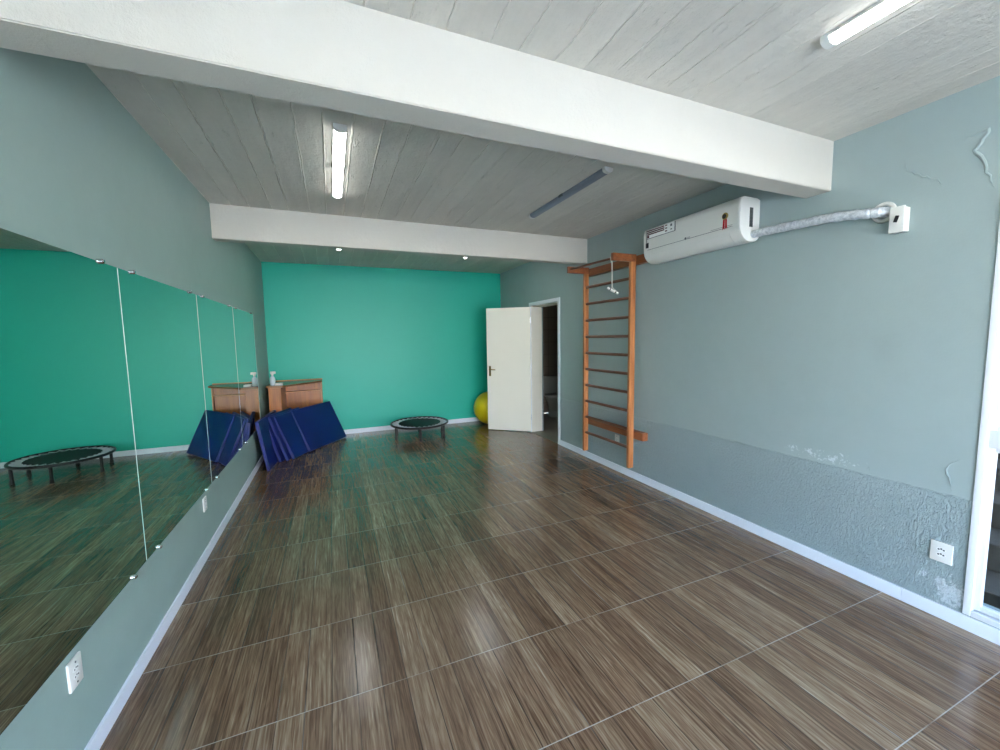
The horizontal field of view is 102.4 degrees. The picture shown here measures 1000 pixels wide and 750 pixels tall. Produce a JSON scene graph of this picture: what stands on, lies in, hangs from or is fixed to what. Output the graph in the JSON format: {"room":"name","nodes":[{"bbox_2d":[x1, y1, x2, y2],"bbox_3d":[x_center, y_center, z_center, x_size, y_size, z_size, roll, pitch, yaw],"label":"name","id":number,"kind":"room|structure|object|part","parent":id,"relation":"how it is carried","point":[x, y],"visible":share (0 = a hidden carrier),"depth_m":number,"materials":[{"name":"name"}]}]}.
{"room":"exercise studio","nodes":[
{"label":"exercise studio","id":0,"kind":"room"},
{"bbox_2d":[0,47,269,749],"bbox_3d":[-2.010,0.011,2.172,0.200,2.782,9.142,-3,6,-23],"label":"wall","id":1,"kind":"structure","parent":0,"point":[79,174],"depth_m":1.81,"materials":[{"name":"grey paint"}]},
{"bbox_2d":[0,228,146,734],"bbox_3d":[-1.555,0.261,1.406,0.026,1.471,1.198,-3,6,-23],"label":"mirror panel","id":2,"kind":"object","parent":1,"relation":"attached to","point":[72,536],"visible":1,"depth_m":1.42,"materials":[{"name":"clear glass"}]},
{"bbox_2d":[66,651,83,693],"bbox_3d":[-1.541,1.077,1.458,0.010,0.108,0.078,-3,6,-23],"label":"power outlet","id":3,"kind":"object","parent":1,"relation":"attached to","point":[74,669],"visible":1,"depth_m":1.45,"materials":[{"name":"white plastic"}]},
{"bbox_2d":[73,663,78,672],"bbox_3d":[-1.538,1.063,1.458,0.001,0.022,0.042,-3,6,-23],"label":"socket","id":4,"kind":"object","parent":3,"relation":"attached to","point":[75,665],"depth_m":1.46,"materials":[{"name":"white plastic"}]},
{"bbox_2d":[118,268,211,559],"bbox_3d":[-2.019,0.167,2.509,0.026,1.471,1.198,-3,6,-23],"label":"mirror panel","id":5,"kind":"object","parent":1,"relation":"attached to","point":[161,323],"visible":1,"depth_m":2.33,"materials":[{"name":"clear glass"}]},
{"bbox_2d":[84,454,263,749],"bbox_3d":[-1.887,1.354,2.329,0.012,0.075,8.725,-3,6,-23],"label":"baseboard","id":6,"kind":"structure","parent":1,"relation":"attached to","point":[100,734],"depth_m":2.06,"materials":[{"name":"white wood"}]},
{"bbox_2d":[202,496,206,511],"bbox_3d":[-2.172,0.949,2.958,0.010,0.100,0.078,-3,6,-23],"label":"power outlet","id":7,"kind":"object","parent":1,"relation":"attached to","point":[204,500],"visible":1,"depth_m":2.94,"materials":[{"name":"white plastic"}]},
{"bbox_2d":[196,295,242,481],"bbox_3d":[-2.482,0.072,3.611,0.026,1.471,1.198,-3,6,-23],"label":"mirror panel","id":8,"kind":"object","parent":1,"relation":"attached to","point":[216,321],"visible":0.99,"depth_m":3.49,"materials":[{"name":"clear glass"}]},
{"bbox_2d":[233,307,260,444],"bbox_3d":[-2.940,-0.021,4.701,0.026,1.471,1.168,-3,6,-23],"label":"mirror panel","id":9,"kind":"object","parent":1,"relation":"attached to","point":[243,320],"visible":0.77,"depth_m":4.60,"materials":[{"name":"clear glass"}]},
{"bbox_2d":[261,262,500,433],"bbox_3d":[-1.713,-0.450,7.121,4.186,2.782,0.200,-3,6,-23],"label":"wall","id":10,"kind":"structure","parent":0,"point":[385,345],"depth_m":6.88,"materials":[{"name":"teal paint"}]},
{"bbox_2d":[344,417,479,433],"bbox_3d":[-1.767,0.912,7.100,3.911,0.075,0.012,-3,6,-23],"label":"baseboard","id":11,"kind":"structure","parent":10,"relation":"attached to","point":[380,428],"depth_m":6.98,"materials":[{"name":"white tile"}]},
{"bbox_2d":[85,0,999,273],"bbox_3d":[-0.102,-1.550,2.839,4.386,0.155,9.142,-3,6,-23],"label":"ceiling","id":12,"kind":"structure","parent":0,"point":[763,60],"depth_m":2.11,"materials":[{"name":"paint"}]},
{"bbox_2d":[332,123,346,198],"bbox_3d":[-1.128,-1.439,2.803,0.080,0.038,1.190,-3,6,-23],"label":"fluorescent light","id":13,"kind":"object","parent":12,"relation":"in","point":[339,130],"visible":1,"depth_m":2.61,"materials":[{"name":"white plastic"}]},
{"bbox_2d":[529,166,612,218],"bbox_3d":[0.551,-1.525,3.447,0.080,0.038,1.210,-3,6,-23],"label":"fluorescent light","id":14,"kind":"object","parent":12,"relation":"in","point":[605,170],"visible":1,"depth_m":3.28,"materials":[{"name":"grey metal"}]},
{"bbox_2d":[820,0,910,49],"bbox_3d":[1.587,-1.326,1.108,0.080,0.038,1.220,-3,6,-23],"label":"fluorescent light","id":15,"kind":"object","parent":12,"relation":"in","point":[878,10],"visible":1,"depth_m":1.54,"materials":[{"name":"white plastic"}]},
{"bbox_2d":[100,421,999,749],"bbox_3d":[-0.172,1.358,3.059,4.136,0.120,9.142,-3,6,-23],"label":"floor","id":16,"kind":"structure","parent":0,"point":[475,586],"depth_m":2.14,"materials":[{"name":"brown tile"}]},
{"bbox_2d":[255,410,277,470],"bbox_3d":[-2.987,0.829,5.255,0.133,0.616,0.882,-3,6,-17],"label":"mat","id":17,"kind":"object","parent":16,"relation":"on","point":[262,425],"visible":0.67,"depth_m":4.97,"materials":[{"name":"blue leather"}]},
{"bbox_2d":[268,408,290,461],"bbox_3d":[-2.968,0.807,5.554,0.212,0.602,0.742,-1,5,-3],"label":"mat","id":18,"kind":"object","parent":16,"relation":"on","point":[277,449],"visible":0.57,"depth_m":5.23,"materials":[{"name":"blue leather"}]},
{"bbox_2d":[268,407,298,460],"bbox_3d":[-2.901,0.804,5.630,0.246,0.592,0.762,-1,5,0],"label":"mat","id":19,"kind":"object","parent":16,"relation":"on","point":[272,422],"visible":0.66,"depth_m":5.27,"materials":[{"name":"blue leather"}]},
{"bbox_2d":[274,406,307,458],"bbox_3d":[-2.845,0.800,5.721,0.279,0.580,0.802,-1,5,4],"label":"mat","id":20,"kind":"object","parent":16,"relation":"on","point":[286,424],"visible":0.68,"depth_m":5.47,"materials":[{"name":"blue leather"}]},
{"bbox_2d":[266,378,322,412],"bbox_3d":[-3.062,0.580,6.097,0.703,0.962,0.750,-3,6,-23],"label":"desk","id":21,"kind":"object","parent":16,"relation":"on","point":[300,393],"visible":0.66,"depth_m":6.30,"materials":[{"name":"brown wood"}]},
{"bbox_2d":[270,371,275,384],"bbox_3d":[-3.243,0.047,5.736,0.081,0.195,0.072,-3,6,-23],"label":"spray bottle","id":22,"kind":"object","parent":21,"relation":"on","point":[272,378],"visible":0.99,"depth_m":5.71,"materials":[{"name":"white plastic"}]},
{"bbox_3d":[-3.169,0.351,5.664,0.152,0.300,0.007,-3,6,-23],"label":"drawer","id":23,"kind":"part","parent":21,"relation":"part of","materials":[{"name":"brown wood"}]},
{"bbox_2d":[285,389,320,392],"bbox_3d":[-3.080,0.253,6.295,0.498,0.018,0.150,-3,6,-23],"label":"shelf","id":24,"kind":"object","parent":21,"relation":"attached to","point":[286,390],"depth_m":6.33,"materials":[{"name":"brown wood"}]},
{"bbox_3d":[-3.102,0.175,6.339,0.498,0.124,0.020,-3,6,-23],"label":"apron panel","id":25,"kind":"part","parent":21,"relation":"part of","materials":[{"name":"brown wood"}]},
{"bbox_3d":[-3.107,0.586,6.405,0.498,0.655,0.020,-3,6,-23],"label":"modesty panel","id":26,"kind":"part","parent":21,"relation":"part of","materials":[{"name":"brown wood"}]},
{"bbox_3d":[-2.869,0.558,6.503,0.020,0.924,0.120,-3,6,-23],"label":"panel","id":27,"kind":"part","parent":21,"relation":"part of","materials":[{"name":"brown wood"}]},
{"bbox_2d":[291,401,346,451],"bbox_3d":[-2.736,0.757,6.102,0.315,0.592,0.862,0,5,13],"label":"mat","id":28,"kind":"object","parent":16,"relation":"on","point":[319,425],"visible":1,"depth_m":6.04,"materials":[{"name":"blue leather"}]},
{"bbox_2d":[390,416,447,441],"bbox_3d":[-1.318,0.876,6.615,0.938,0.221,0.938,-3,6,-23],"label":"trampoline","id":29,"kind":"object","parent":16,"relation":"on","point":[421,422],"visible":1,"depth_m":6.51,"materials":[{"name":"black metal"}]},
{"bbox_3d":[-1.320,0.778,6.606,0.872,0.012,0.867,-3,6,-23],"label":"bungee cord","id":30,"kind":"part","parent":29,"relation":"part of","materials":[{"name":"fabric"}]},
{"bbox_2d":[474,392,487,423],"bbox_3d":[-0.172,0.599,7.356,0.622,0.601,0.622,-3,6,-23],"label":"exercise ball","id":31,"kind":"object","parent":16,"relation":"on","point":[481,403],"visible":0.34,"depth_m":7.13,"materials":[{"name":"yellow rubber"}]},
{"bbox_2d":[543,305,557,412],"bbox_3d":[1.652,-0.411,7.106,2.066,2.600,2.850,-3,6,-23],"label":"wall","id":32,"kind":"structure","parent":0,"point":[550,313],"depth_m":8.27,"materials":[{"name":"grey paint"}]},
{"bbox_2d":[544,413,557,435],"bbox_3d":[1.627,0.937,7.210,1.966,0.098,2.650,-3,6,-23],"label":"floor","id":33,"kind":"structure","parent":0,"point":[550,423],"depth_m":7.26,"materials":[{"name":"beige"}]},
{"bbox_2d":[543,375,557,416],"bbox_3d":[1.062,0.431,7.990,0.380,0.780,0.670,-3,6,-23],"label":"toilet","id":34,"kind":"object","parent":33,"relation":"on","point":[549,382],"visible":0.59,"depth_m":8.05,"materials":[{"name":"white ceramic"}]},
{"bbox_3d":[1.089,0.411,7.924,0.380,0.028,0.530,-3,6,-23],"label":"lid","id":35,"kind":"part","parent":34,"relation":"part of","materials":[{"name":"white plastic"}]},
{"bbox_3d":[1.092,0.626,7.944,0.370,0.400,0.520,-3,6,-23],"label":"bowl","id":36,"kind":"part","parent":34,"relation":"part of","materials":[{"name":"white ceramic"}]},
{"bbox_2d":[500,76,999,629],"bbox_3d":[1.849,-0.188,3.667,0.228,2.782,8.942,-3,6,-23],"label":"wall","id":37,"kind":"structure","parent":0,"point":[820,387],"depth_m":2.63,"materials":[{"name":"grey paint"}]},
{"bbox_2d":[209,203,586,264],"bbox_3d":[-0.747,-1.456,4.338,3.936,0.297,0.130,-3,6,-23],"label":"beam","id":38,"kind":"structure","parent":37,"relation":"attached to","point":[229,223],"depth_m":4.08,"materials":[{"name":"white paint"}]},
{"bbox_2d":[0,0,833,197],"bbox_3d":[0.282,-1.243,1.888,3.936,0.304,0.154,-3,6,-23],"label":"beam","id":39,"kind":"structure","parent":37,"relation":"attached to","point":[339,55],"depth_m":1.56,"materials":[{"name":"white paint"}]},
{"bbox_2d":[486,297,559,444],"bbox_3d":[0.526,-0.097,6.482,1.561,2.134,0.590,4,7,43],"label":"door","id":40,"kind":"structure","parent":37,"relation":"in","point":[514,335],"depth_m":6.67,"materials":[{"name":"white paint"}]},
{"bbox_3d":[0.690,-0.077,6.218,0.042,2.130,0.960,-3,6,-23],"label":"frame","id":41,"kind":"part","parent":40,"relation":"part of","materials":[{"name":"white paint"}]},
{"bbox_2d":[567,252,647,467],"bbox_3d":[1.172,-0.134,4.539,0.375,2.276,1.060,-3,6,-23],"label":"wall bars","id":42,"kind":"object","parent":37,"relation":"attached to","point":[623,260],"depth_m":4.44,"materials":[{"name":"orange wood"}]},
{"bbox_3d":[0.944,-1.266,4.867,0.294,0.076,0.036,-3,6,-23],"label":"cantilever arm","id":43,"kind":"part","parent":42,"relation":"part of","materials":[{"name":"orange wood"}]},
{"bbox_3d":[1.068,-0.139,5.015,0.062,2.202,0.036,-3,6,-23],"label":"post","id":44,"kind":"part","parent":42,"relation":"part of","materials":[{"name":"orange wood"}]},
{"bbox_3d":[1.158,-1.024,4.127,0.123,0.394,0.026,-1,5,0],"label":"pull handle","id":45,"kind":"part","parent":42,"relation":"part of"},
{"bbox_3d":[1.160,-1.040,4.126,0.077,0.361,0.021,-1,5,-6],"label":"cord","id":46,"kind":"part","parent":42,"relation":"part of","materials":[{"name":"white fabric"}]},
{"bbox_3d":[1.264,-1.200,4.105,0.294,0.076,0.038,-3,6,-23],"label":"cantilever arm","id":47,"kind":"part","parent":42,"relation":"part of","materials":[{"name":"orange wood"}]},
{"bbox_3d":[1.387,-0.084,4.254,0.062,2.182,0.038,-3,6,-23],"label":"post","id":48,"kind":"part","parent":42,"relation":"part of","materials":[{"name":"orange wood"}]},
{"bbox_2d":[615,434,619,441],"bbox_3d":[1.361,0.735,4.671,0.010,0.085,0.075,-3,6,-23],"label":"power outlet","id":49,"kind":"object","parent":37,"relation":"attached to","point":[617,437],"visible":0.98,"depth_m":4.66,"materials":[{"name":"white plastic"}]},
{"bbox_2d":[644,196,759,263],"bbox_3d":[1.663,-1.195,3.432,0.212,0.320,0.988,-3,6,-23],"label":"air conditioner","id":50,"kind":"object","parent":37,"relation":"attached to","point":[731,223],"visible":1,"depth_m":3.24,"materials":[{"name":"white plastic"}]},
{"bbox_2d":[647,225,666,238],"bbox_3d":[1.438,-1.313,3.682,0.001,0.069,0.245,-3,6,-23],"label":"vent","id":51,"kind":"object","parent":50,"relation":"attached to","point":[659,231],"depth_m":3.68,"materials":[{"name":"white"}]},
{"bbox_2d":[749,207,752,226],"bbox_3d":[1.865,-1.172,2.986,0.036,0.140,0.005,-3,6,-23],"label":"grille","id":52,"kind":"object","parent":50,"relation":"attached to","point":[750,208],"depth_m":2.98,"materials":[{"name":"grey plastic"}]},
{"bbox_2d":[560,440,999,645],"bbox_3d":[1.731,1.157,3.835,0.012,0.077,8.730,-3,6,-23],"label":"baseboard","id":53,"kind":"structure","parent":37,"relation":"attached to","point":[990,633],"depth_m":2.68,"materials":[{"name":"white wood"}]},
{"bbox_2d":[751,207,891,237],"bbox_3d":[2.050,-0.994,2.636,0.097,0.114,0.805,-3,6,-26],"label":"insulated pipe","id":54,"kind":"object","parent":37,"relation":"attached to","point":[877,212],"visible":0.92,"depth_m":2.54,"materials":[{"name":"silver metal"}]},
{"bbox_2d":[872,202,896,222],"bbox_3d":[2.237,-0.947,2.341,0.023,0.118,0.118,-3,6,-23],"label":"pipe collar","id":55,"kind":"object","parent":37,"relation":"attached to","point":[890,204],"visible":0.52,"depth_m":2.33,"materials":[{"name":"white plastic"}]},
{"bbox_2d":[888,205,909,233],"bbox_3d":[2.242,-0.870,2.256,0.076,0.142,0.066,-3,6,-23],"label":"box","id":56,"kind":"object","parent":37,"relation":"attached to","point":[899,217],"visible":1,"depth_m":2.24,"materials":[{"name":"white plastic"}]},
{"bbox_2d":[930,539,953,565],"bbox_3d":[2.405,0.965,2.190,0.010,0.112,0.088,-3,6,-23],"label":"power outlet","id":57,"kind":"object","parent":37,"relation":"attached to","point":[942,552],"visible":1,"depth_m":2.19,"materials":[{"name":"white plastic"}]},
{"bbox_2d":[962,221,999,628],"bbox_3d":[2.832,0.231,1.134,0.058,2.218,1.962,-3,6,-23],"label":"door","id":58,"kind":"structure","parent":37,"relation":"in","point":[981,601],"depth_m":2.03,"materials":[{"name":"white paint"}]},
{"bbox_3d":[2.841,0.863,1.192,0.032,0.867,1.902,-3,6,-23],"label":"sash","id":59,"kind":"part","parent":58,"relation":"part of","materials":[{"name":"white paint"}]},
{"bbox_3d":[2.841,0.863,1.192,0.004,0.815,1.850,-3,6,-23],"label":"pane","id":60,"kind":"part","parent":58,"relation":"part of","materials":[{"name":"clear glass"}]},
{"bbox_3d":[2.824,-0.240,1.091,0.032,1.192,1.902,-3,6,-23],"label":"sash","id":61,"kind":"part","parent":58,"relation":"part of","materials":[{"name":"white paint"}]}
]}

